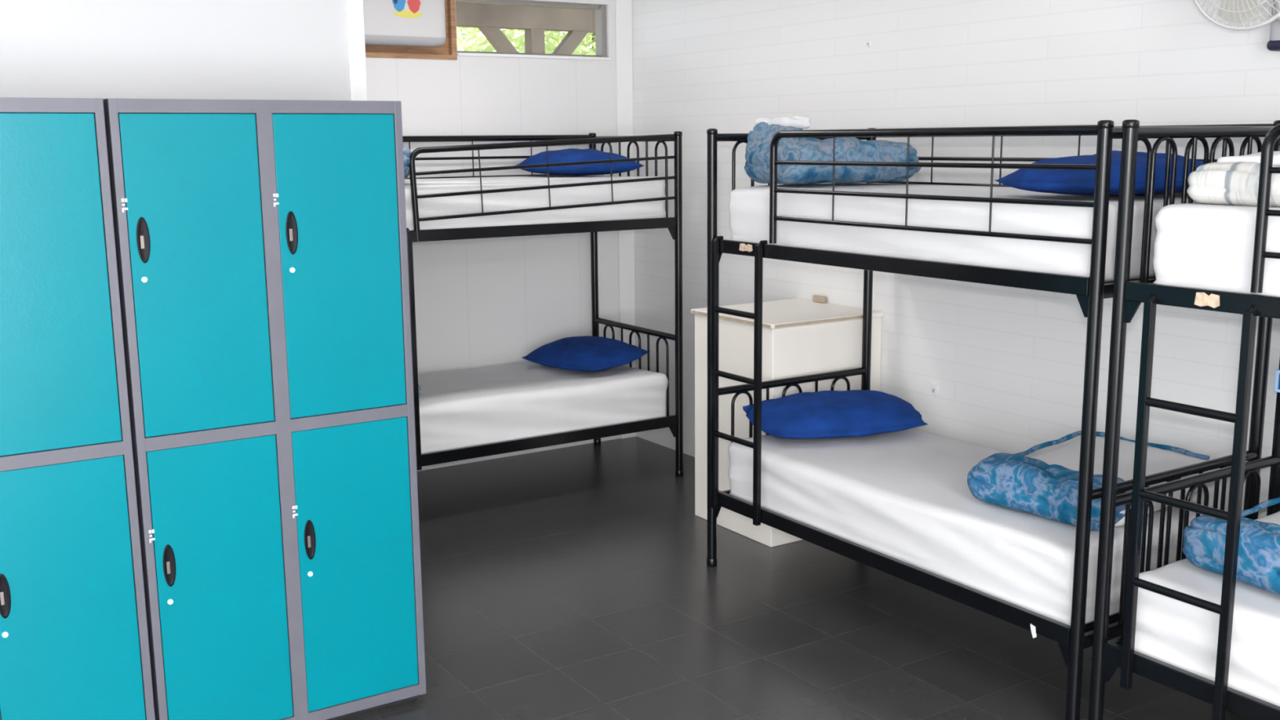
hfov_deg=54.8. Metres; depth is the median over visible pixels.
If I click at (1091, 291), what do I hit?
bunk bed
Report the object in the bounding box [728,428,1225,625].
mattress
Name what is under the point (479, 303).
wall
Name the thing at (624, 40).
trim
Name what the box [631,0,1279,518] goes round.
wall
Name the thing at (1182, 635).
mattress
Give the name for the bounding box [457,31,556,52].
tree
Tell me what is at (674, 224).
bunk bed
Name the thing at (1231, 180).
quilt
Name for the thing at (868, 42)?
wall fitting
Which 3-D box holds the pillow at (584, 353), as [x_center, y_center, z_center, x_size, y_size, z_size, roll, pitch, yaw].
[-0.291,-0.044,6.542,0.612,0.138,0.465,9,14,44]
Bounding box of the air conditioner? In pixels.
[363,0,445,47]
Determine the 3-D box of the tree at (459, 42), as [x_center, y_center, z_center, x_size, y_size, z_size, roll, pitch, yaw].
[-2.497,-1.677,10.361,2.407,3.400,2.390,-7,12,-32]
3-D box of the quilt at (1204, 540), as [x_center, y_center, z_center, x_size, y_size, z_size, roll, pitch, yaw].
[1.899,0.497,3.374,0.719,0.163,0.542,-6,12,-29]
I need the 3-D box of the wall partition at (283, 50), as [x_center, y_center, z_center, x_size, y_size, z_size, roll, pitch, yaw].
[-3.075,-0.306,3.930,3.885,2.720,2.031,-7,12,-32]
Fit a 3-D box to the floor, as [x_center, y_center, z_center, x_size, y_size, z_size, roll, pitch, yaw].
[-0.497,1.389,2.378,6.492,0.120,8.161,-7,12,-32]
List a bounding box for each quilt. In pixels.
[403,146,411,179]
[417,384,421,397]
[743,115,921,184]
[967,431,1218,530]
[1182,497,1279,594]
[1186,151,1279,207]
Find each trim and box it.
[345,0,367,100]
[364,0,457,59]
[614,0,636,438]
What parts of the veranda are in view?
post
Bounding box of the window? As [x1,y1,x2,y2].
[455,0,611,60]
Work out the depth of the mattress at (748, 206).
3.88 m
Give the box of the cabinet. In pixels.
[690,294,884,546]
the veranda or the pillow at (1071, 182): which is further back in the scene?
the veranda
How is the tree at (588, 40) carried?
on the ground
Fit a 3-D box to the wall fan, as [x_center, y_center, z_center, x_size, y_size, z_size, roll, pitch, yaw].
[1.863,-1.123,3.647,0.375,0.396,0.346,-7,12,-32]
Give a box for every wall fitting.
[866,40,871,46]
[931,382,938,395]
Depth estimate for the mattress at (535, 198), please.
5.80 m
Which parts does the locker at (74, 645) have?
lever, handle, door, door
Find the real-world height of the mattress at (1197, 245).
0.233 m
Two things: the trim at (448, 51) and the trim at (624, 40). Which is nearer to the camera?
the trim at (448, 51)
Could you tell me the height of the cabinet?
0.996 m
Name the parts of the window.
sill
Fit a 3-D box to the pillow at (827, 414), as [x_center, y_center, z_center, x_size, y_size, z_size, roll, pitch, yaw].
[0.792,0.210,5.014,0.726,0.146,0.380,-4,11,-16]
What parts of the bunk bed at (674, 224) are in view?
rail, guard rail, rail, rail, post, panel, panel, post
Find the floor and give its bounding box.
[337,435,1249,719]
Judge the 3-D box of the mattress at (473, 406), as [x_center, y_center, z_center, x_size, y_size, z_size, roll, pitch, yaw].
[-0.761,0.221,6.216,1.692,0.251,0.794,-7,12,-32]
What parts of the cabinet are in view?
lid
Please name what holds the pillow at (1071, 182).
on the mattress at (748, 206)
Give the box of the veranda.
[455,2,595,54]
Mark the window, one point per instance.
(600, 10)
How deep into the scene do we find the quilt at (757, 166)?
4.64 m
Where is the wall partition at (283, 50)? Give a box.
[0,0,350,100]
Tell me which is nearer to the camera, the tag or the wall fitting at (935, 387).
the tag
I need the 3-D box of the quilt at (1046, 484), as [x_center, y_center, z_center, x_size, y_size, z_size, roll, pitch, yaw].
[1.473,0.381,4.045,0.713,0.152,0.532,-8,13,-36]
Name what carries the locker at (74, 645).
on the floor
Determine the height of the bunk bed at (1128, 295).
1.760 m
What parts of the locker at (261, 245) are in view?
lever, handle, lever, handle, door, door, lever, handle, lever, handle, door, door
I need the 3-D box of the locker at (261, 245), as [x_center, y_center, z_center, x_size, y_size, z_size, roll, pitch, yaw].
[-1.128,0.170,3.677,0.787,1.836,0.452,-7,12,-32]
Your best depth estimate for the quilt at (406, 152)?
5.36 m
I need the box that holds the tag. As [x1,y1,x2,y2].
[1030,623,1036,638]
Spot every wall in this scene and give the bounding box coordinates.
[365,0,620,471]
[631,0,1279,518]
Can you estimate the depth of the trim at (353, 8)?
3.99 m
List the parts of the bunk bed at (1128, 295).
post, rail, panel, rail, panel, guard rail, post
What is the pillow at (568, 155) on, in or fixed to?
on the mattress at (535, 198)
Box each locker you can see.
[0,97,155,719]
[102,98,426,719]
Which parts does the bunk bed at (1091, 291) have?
post, panel, panel, post, rail, rail, guard rail, rail, post, panel, panel, post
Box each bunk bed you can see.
[402,131,683,476]
[706,120,1279,719]
[1088,119,1279,719]
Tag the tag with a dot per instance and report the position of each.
(1033, 628)
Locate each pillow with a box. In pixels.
[515,148,644,175]
[522,335,648,371]
[742,390,928,438]
[993,150,1208,195]
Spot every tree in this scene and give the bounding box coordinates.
[456,26,475,51]
[456,26,595,55]
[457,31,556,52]
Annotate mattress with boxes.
[404,174,666,230]
[417,361,668,453]
[728,182,1197,282]
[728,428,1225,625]
[1133,558,1279,706]
[1152,202,1279,296]
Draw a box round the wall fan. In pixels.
[1193,0,1279,51]

